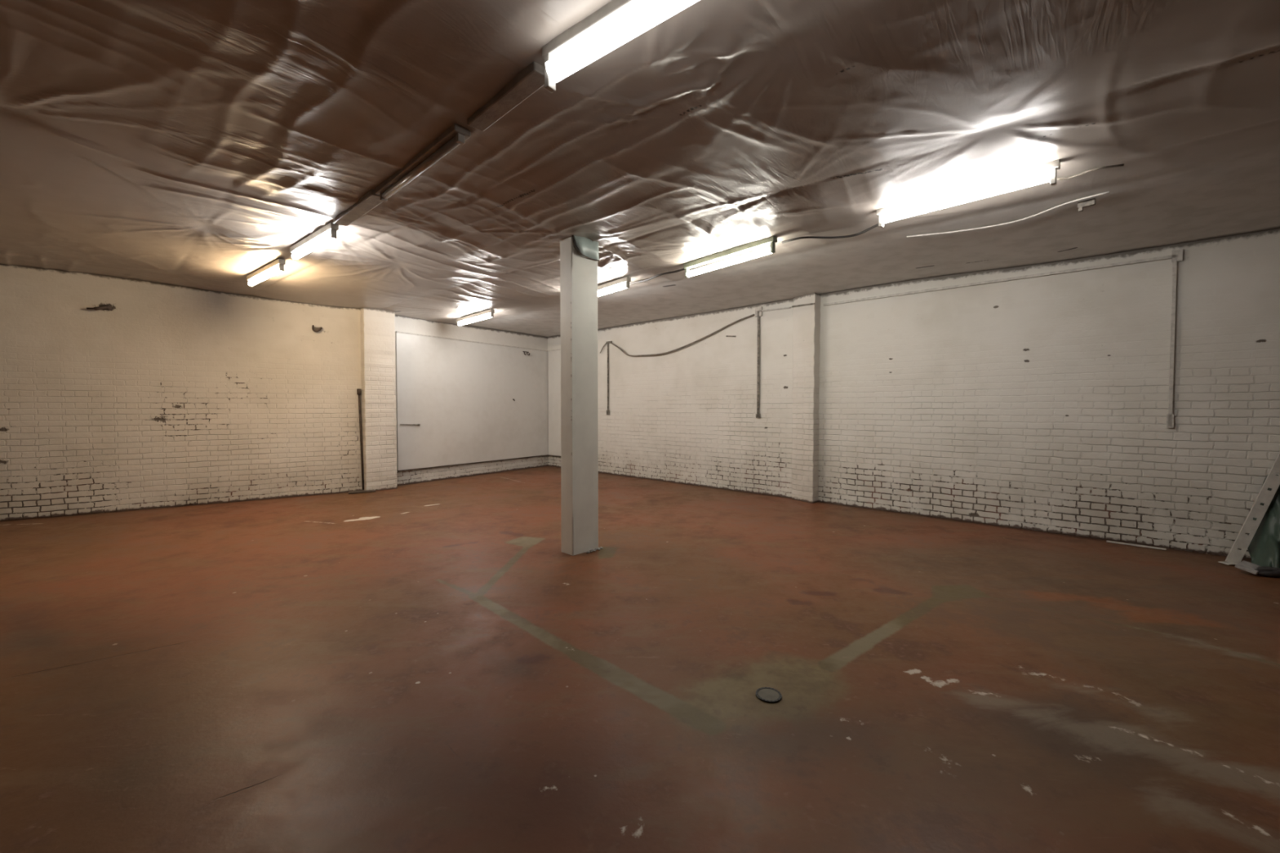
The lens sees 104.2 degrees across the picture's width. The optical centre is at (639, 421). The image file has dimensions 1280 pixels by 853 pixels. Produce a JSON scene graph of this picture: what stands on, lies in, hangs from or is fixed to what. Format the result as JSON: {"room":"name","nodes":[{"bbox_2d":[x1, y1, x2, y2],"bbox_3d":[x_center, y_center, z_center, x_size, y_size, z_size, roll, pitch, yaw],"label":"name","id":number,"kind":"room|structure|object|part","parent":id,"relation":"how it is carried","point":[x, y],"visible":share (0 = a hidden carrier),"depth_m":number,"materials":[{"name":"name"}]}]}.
{"room":"empty warehouse","nodes":[
{"label":"empty warehouse","id":0,"kind":"room"},
{"bbox_2d":[0,263,363,521],"bbox_3d":[-6.717,-0.496,6.662,5.395,3.380,0.207,-1,2,-35],"label":"wall","id":1,"kind":"structure","parent":0,"point":[168,396],"depth_m":6.74,"materials":[{"name":"brick"}]},
{"bbox_2d":[86,304,111,310],"bbox_3d":[-6.883,-1.460,6.343,0.116,0.089,0.215,1,2,22],"label":"wall bracket","id":2,"kind":"object","parent":1,"relation":"attached to","point":[106,307],"visible":1,"depth_m":6.33,"materials":[{"name":"black metal"}]},
{"bbox_2d":[311,324,322,332],"bbox_3d":[-4.985,-1.443,7.670,0.160,0.124,0.076,0,2,0],"label":"wall hook","id":3,"kind":"object","parent":1,"relation":"attached to","point":[313,326],"visible":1,"depth_m":7.66,"materials":[{"name":"black metal"}]},
{"bbox_2d":[395,315,548,485],"bbox_3d":[-3.538,-0.585,9.839,0.208,3.380,4.528,1,2,35],"label":"wall","id":4,"kind":"structure","parent":0,"point":[403,324],"depth_m":9.84,"materials":[{"name":"paint"}]},
{"bbox_2d":[395,331,548,471],"bbox_3d":[-3.185,-0.392,10.140,0.044,2.442,3.618,1,2,35],"label":"board","id":5,"kind":"object","parent":4,"relation":"attached to","point":[460,393],"visible":1,"depth_m":9.81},
{"bbox_2d":[400,423,420,425],"bbox_3d":[-4.073,0.050,8.841,0.052,0.038,0.370,1,2,32],"label":"rod","id":6,"kind":"object","parent":5,"relation":"attached to","point":[400,424],"visible":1,"depth_m":8.82,"materials":[{"name":"grey metal"}]},
{"bbox_2d":[0,466,1279,852],"bbox_3d":[-1.956,1.265,3.194,12.857,0.004,12.270,2,2,44],"label":"floor","id":7,"kind":"structure","parent":0,"point":[424,667],"depth_m":2.49,"materials":[{"name":"red paint"}]},
{"bbox_2d":[356,388,364,489],"bbox_3d":[-4.513,0.281,8.041,0.087,1.630,0.059,0,2,0],"label":"pipe","id":8,"kind":"object","parent":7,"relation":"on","point":[358,390],"visible":1,"depth_m":8.04,"materials":[{"name":"black metal"}]},
{"bbox_2d":[348,489,375,493],"bbox_3d":[-4.437,1.115,7.948,0.377,0.025,0.100,-1,2,-32],"label":"plank","id":9,"kind":"object","parent":7,"relation":"on","point":[367,491],"visible":1,"depth_m":7.92,"materials":[{"name":"wood"}]},
{"bbox_2d":[360,307,397,491],"bbox_3d":[-4.444,-0.478,8.335,0.558,3.210,0.493,1,2,43],"label":"pilaster","id":10,"kind":"object","parent":7,"relation":"on","point":[378,371],"visible":0.77,"depth_m":8.13,"materials":[{"name":"paint"}]},
{"bbox_2d":[560,235,599,555],"bbox_3d":[-0.559,-0.249,4.685,0.222,2.957,0.324,2,2,44],"label":"column","id":11,"kind":"structure","parent":7,"relation":"on","point":[579,255],"depth_m":4.61,"materials":[{"name":"paint"}]},
{"bbox_2d":[583,546,603,553],"bbox_3d":[-0.433,1.211,4.708,0.058,0.023,0.223,1,2,41],"label":"crumbs","id":12,"kind":"object","parent":7,"relation":"on","point":[597,548],"visible":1,"depth_m":4.69,"materials":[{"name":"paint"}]},
{"bbox_2d":[755,687,782,703],"bbox_3d":[0.606,1.285,2.343,0.120,0.010,0.120,0,2,0],"label":"drain cover","id":13,"kind":"object","parent":7,"relation":"on","point":[767,695],"visible":1,"depth_m":2.34,"materials":[{"name":"black metal"}]},
{"bbox_3d":[0.606,1.286,2.343,0.096,0.008,0.096,0,2,0],"label":"lid","id":14,"kind":"part","parent":13,"relation":"part of","materials":[{"name":"grey metal"}]},
{"bbox_2d":[791,292,820,503],"bbox_3d":[2.452,-0.449,7.287,0.298,3.210,0.467,-1,2,-31],"label":"pilaster","id":15,"kind":"object","parent":7,"relation":"on","point":[806,319],"visible":0.7,"depth_m":7.14,"materials":[{"name":"paint"}]},
{"bbox_2d":[791,302,814,307],"bbox_3d":[2.338,-1.675,7.137,0.014,0.049,0.402,-1,2,-31],"label":"conduit","id":16,"kind":"object","parent":15,"relation":"attached to","point":[811,304],"visible":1,"depth_m":7.13,"materials":[{"name":"grey metal"}]},
{"bbox_2d":[1106,540,1166,550],"bbox_3d":[4.850,1.207,4.872,0.414,0.014,0.024,2,2,44],"label":"batten","id":17,"kind":"object","parent":7,"relation":"on","point":[1108,541],"visible":1,"depth_m":4.86,"materials":[{"name":"grey wood"}]},
{"bbox_2d":[1235,560,1260,574],"bbox_3d":[4.990,1.191,4.074,0.173,0.066,0.120,-1,2,-25],"label":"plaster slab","id":18,"kind":"object","parent":7,"relation":"on","point":[1245,566],"visible":0.88,"depth_m":4.06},
{"bbox_2d":[1217,451,1279,564],"bbox_3d":[5.457,0.386,4.268,0.815,1.723,0.107,0,2,5],"label":"upright","id":19,"kind":"object","parent":7,"relation":"on","point":[1235,556],"visible":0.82,"depth_m":4.29,"materials":[{"name":"grey metal"}]},
{"bbox_3d":[5.120,1.225,4.312,0.135,0.009,0.080,0,2,0],"label":"foot plate","id":20,"kind":"part","parent":19,"relation":"part of","materials":[{"name":"grey metal"}]},
{"bbox_2d":[1247,474,1279,568],"bbox_3d":[5.292,0.840,4.150,0.244,0.768,0.562,2,2,43],"label":"sheet","id":21,"kind":"object","parent":7,"relation":"on","point":[1264,548],"visible":0.65,"depth_m":4.21,"materials":[{"name":"green plastic"}]},
{"bbox_2d":[1254,566,1279,577],"bbox_3d":[5.100,1.203,4.003,0.326,0.068,0.133,0,2,17],"label":"wrap","id":22,"kind":"object","parent":7,"relation":"on","point":[1269,571],"visible":0.96,"depth_m":3.98,"materials":[{"name":"black plastic"}]},
{"bbox_2d":[0,0,1279,337],"bbox_3d":[-1.060,-1.712,3.002,15.840,0.196,17.400,0,2,0],"label":"ceiling","id":23,"kind":"structure","parent":0,"point":[193,144],"depth_m":2.95,"materials":[{"name":"grey plastic"}]},
{"bbox_2d":[246,258,285,286],"bbox_3d":[-4.341,-1.717,5.763,1.153,0.125,0.064,1,2,38],"label":"lamp","id":24,"kind":"object","parent":23,"relation":"attached to","point":[276,267],"visible":1,"depth_m":5.66,"materials":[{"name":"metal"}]},
{"bbox_2d":[289,222,338,260],"bbox_3d":[-3.079,-1.682,4.682,1.117,0.125,0.064,2,3,40],"label":"lamp","id":25,"kind":"object","parent":23,"relation":"attached to","point":[328,233],"visible":0.99,"depth_m":4.58,"materials":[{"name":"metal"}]},
{"bbox_2d":[333,189,382,226],"bbox_3d":[-2.246,-1.705,3.967,0.925,0.065,0.110,4,4,43],"label":"cable trunking","id":26,"kind":"object","parent":23,"relation":"attached to","point":[370,200],"visible":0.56,"depth_m":3.91,"materials":[{"name":"white metal"}]},
{"bbox_2d":[374,123,471,201],"bbox_3d":[-1.441,-1.645,3.221,1.212,0.098,0.100,1,2,43],"label":"lamp","id":27,"kind":"object","parent":23,"relation":"attached to","point":[456,135],"visible":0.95,"depth_m":3.08,"materials":[{"name":"metal"}]},
{"bbox_2d":[456,309,494,325],"bbox_3d":[-2.814,-1.766,8.468,0.064,0.125,1.268,-2,2,-45],"label":"lamp","id":28,"kind":"object","parent":23,"relation":"attached to","point":[489,313],"visible":1,"depth_m":8.38,"materials":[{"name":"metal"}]},
{"bbox_2d":[466,61,544,131],"bbox_3d":[-0.685,-1.660,2.548,0.634,0.065,0.100,0,1,43],"label":"cable trunking","id":29,"kind":"object","parent":23,"relation":"attached to","point":[529,80],"visible":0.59,"depth_m":2.50,"materials":[{"name":"white metal"}]},
{"bbox_2d":[597,276,631,296],"bbox_3d":[-0.545,-1.671,6.395,0.064,0.123,1.300,-1,2,-40],"label":"lamp","id":30,"kind":"object","parent":23,"relation":"attached to","point":[622,283],"visible":0.48,"depth_m":6.09,"materials":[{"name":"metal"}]},
{"bbox_2d":[542,0,699,92],"bbox_3d":[0.213,-1.561,1.739,1.600,0.195,0.092,1,2,37],"label":"lamp","id":31,"kind":"object","parent":23,"relation":"attached to","point":[616,23],"visible":1,"depth_m":1.99,"materials":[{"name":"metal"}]},
{"bbox_2d":[629,268,684,284],"bbox_3d":[0.199,-1.697,5.795,0.067,0.027,0.962,-1,2,-41],"label":"cable","id":32,"kind":"object","parent":23,"relation":"attached to","point":[682,269],"visible":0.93,"depth_m":5.75,"materials":[{"name":"white plastic"}]},
{"bbox_2d":[683,235,777,277],"bbox_3d":[0.863,-1.633,4.979,0.064,0.150,1.160,-1,2,-40],"label":"lamp","id":33,"kind":"object","parent":23,"relation":"attached to","point":[771,241],"visible":1,"depth_m":4.90,"materials":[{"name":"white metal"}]},
{"bbox_2d":[782,223,878,243],"bbox_3d":[1.698,-1.663,4.459,0.819,0.023,0.201,1,2,30],"label":"cable","id":34,"kind":"object","parent":23,"relation":"attached to","point":[877,224],"visible":0.99,"depth_m":4.48,"materials":[{"name":"black plastic"}]},
{"bbox_2d":[875,159,1060,227],"bbox_3d":[2.285,-1.611,3.575,0.093,0.150,1.122,-2,3,-43],"label":"lamp","id":35,"kind":"object","parent":23,"relation":"attached to","point":[1039,174],"visible":1,"depth_m":3.48,"materials":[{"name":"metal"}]},
{"bbox_2d":[906,191,1109,237],"bbox_3d":[2.987,-1.677,4.143,0.239,0.035,1.360,-1,2,-43],"label":"cable","id":36,"kind":"object","parent":23,"relation":"attached to","point":[1107,192],"visible":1,"depth_m":4.15,"materials":[{"name":"white plastic"}]},
{"bbox_2d":[1077,198,1095,212],"bbox_3d":[3.360,-1.632,3.746,0.030,0.070,0.100,-1,2,-38],"label":"clip","id":37,"kind":"object","parent":23,"relation":"attached to","point":[1081,205],"visible":1,"depth_m":3.74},
{"bbox_2d":[1057,164,1124,180],"bbox_3d":[2.924,-1.628,3.239,0.058,0.018,0.325,-2,2,-45],"label":"cable","id":38,"kind":"object","parent":23,"relation":"attached to","point":[1117,165],"visible":0.99,"depth_m":3.21,"materials":[{"name":"white plastic"}]},
{"bbox_2d":[547,228,1279,559],"bbox_3d":[2.370,-0.519,7.464,12.300,3.380,0.209,2,2,44],"label":"wall","id":39,"kind":"structure","parent":0,"point":[1037,403],"depth_m":5.63,"materials":[{"name":"brick"}]},
{"bbox_2d":[547,348,560,457],"bbox_3d":[-1.758,-0.423,11.234,1.027,2.442,0.042,2,2,44],"label":"board","id":40,"kind":"object","parent":39,"relation":"attached to","point":[553,356],"visible":0.44,"depth_m":11.41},
{"bbox_2d":[605,341,612,414],"bbox_3d":[-0.629,-0.892,10.144,0.154,1.495,0.022,2,2,44],"label":"conduit","id":41,"kind":"object","parent":39,"relation":"attached to","point":[606,342],"visible":1,"depth_m":10.16,"materials":[{"name":"grey metal"}]},
{"bbox_2d":[609,313,754,356],"bbox_3d":[0.585,-1.476,8.941,3.307,0.507,0.058,2,2,44],"label":"cable","id":42,"kind":"object","parent":39,"relation":"attached to","point":[752,315],"visible":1,"depth_m":8.69,"materials":[{"name":"black plastic"}]},
{"bbox_2d":[755,306,791,417],"bbox_3d":[2.023,-0.923,7.620,0.585,1.728,0.022,2,2,44],"label":"conduit","id":43,"kind":"object","parent":39,"relation":"attached to","point":[758,310],"visible":1,"depth_m":7.77,"materials":[{"name":"grey metal"}]},
{"bbox_2d":[823,248,1182,427],"bbox_3d":[3.849,-0.816,5.885,3.446,1.679,0.022,2,2,44],"label":"conduit","id":44,"kind":"object","parent":39,"relation":"attached to","point":[1176,255],"visible":1,"depth_m":4.81,"materials":[{"name":"grey metal"}]}
]}

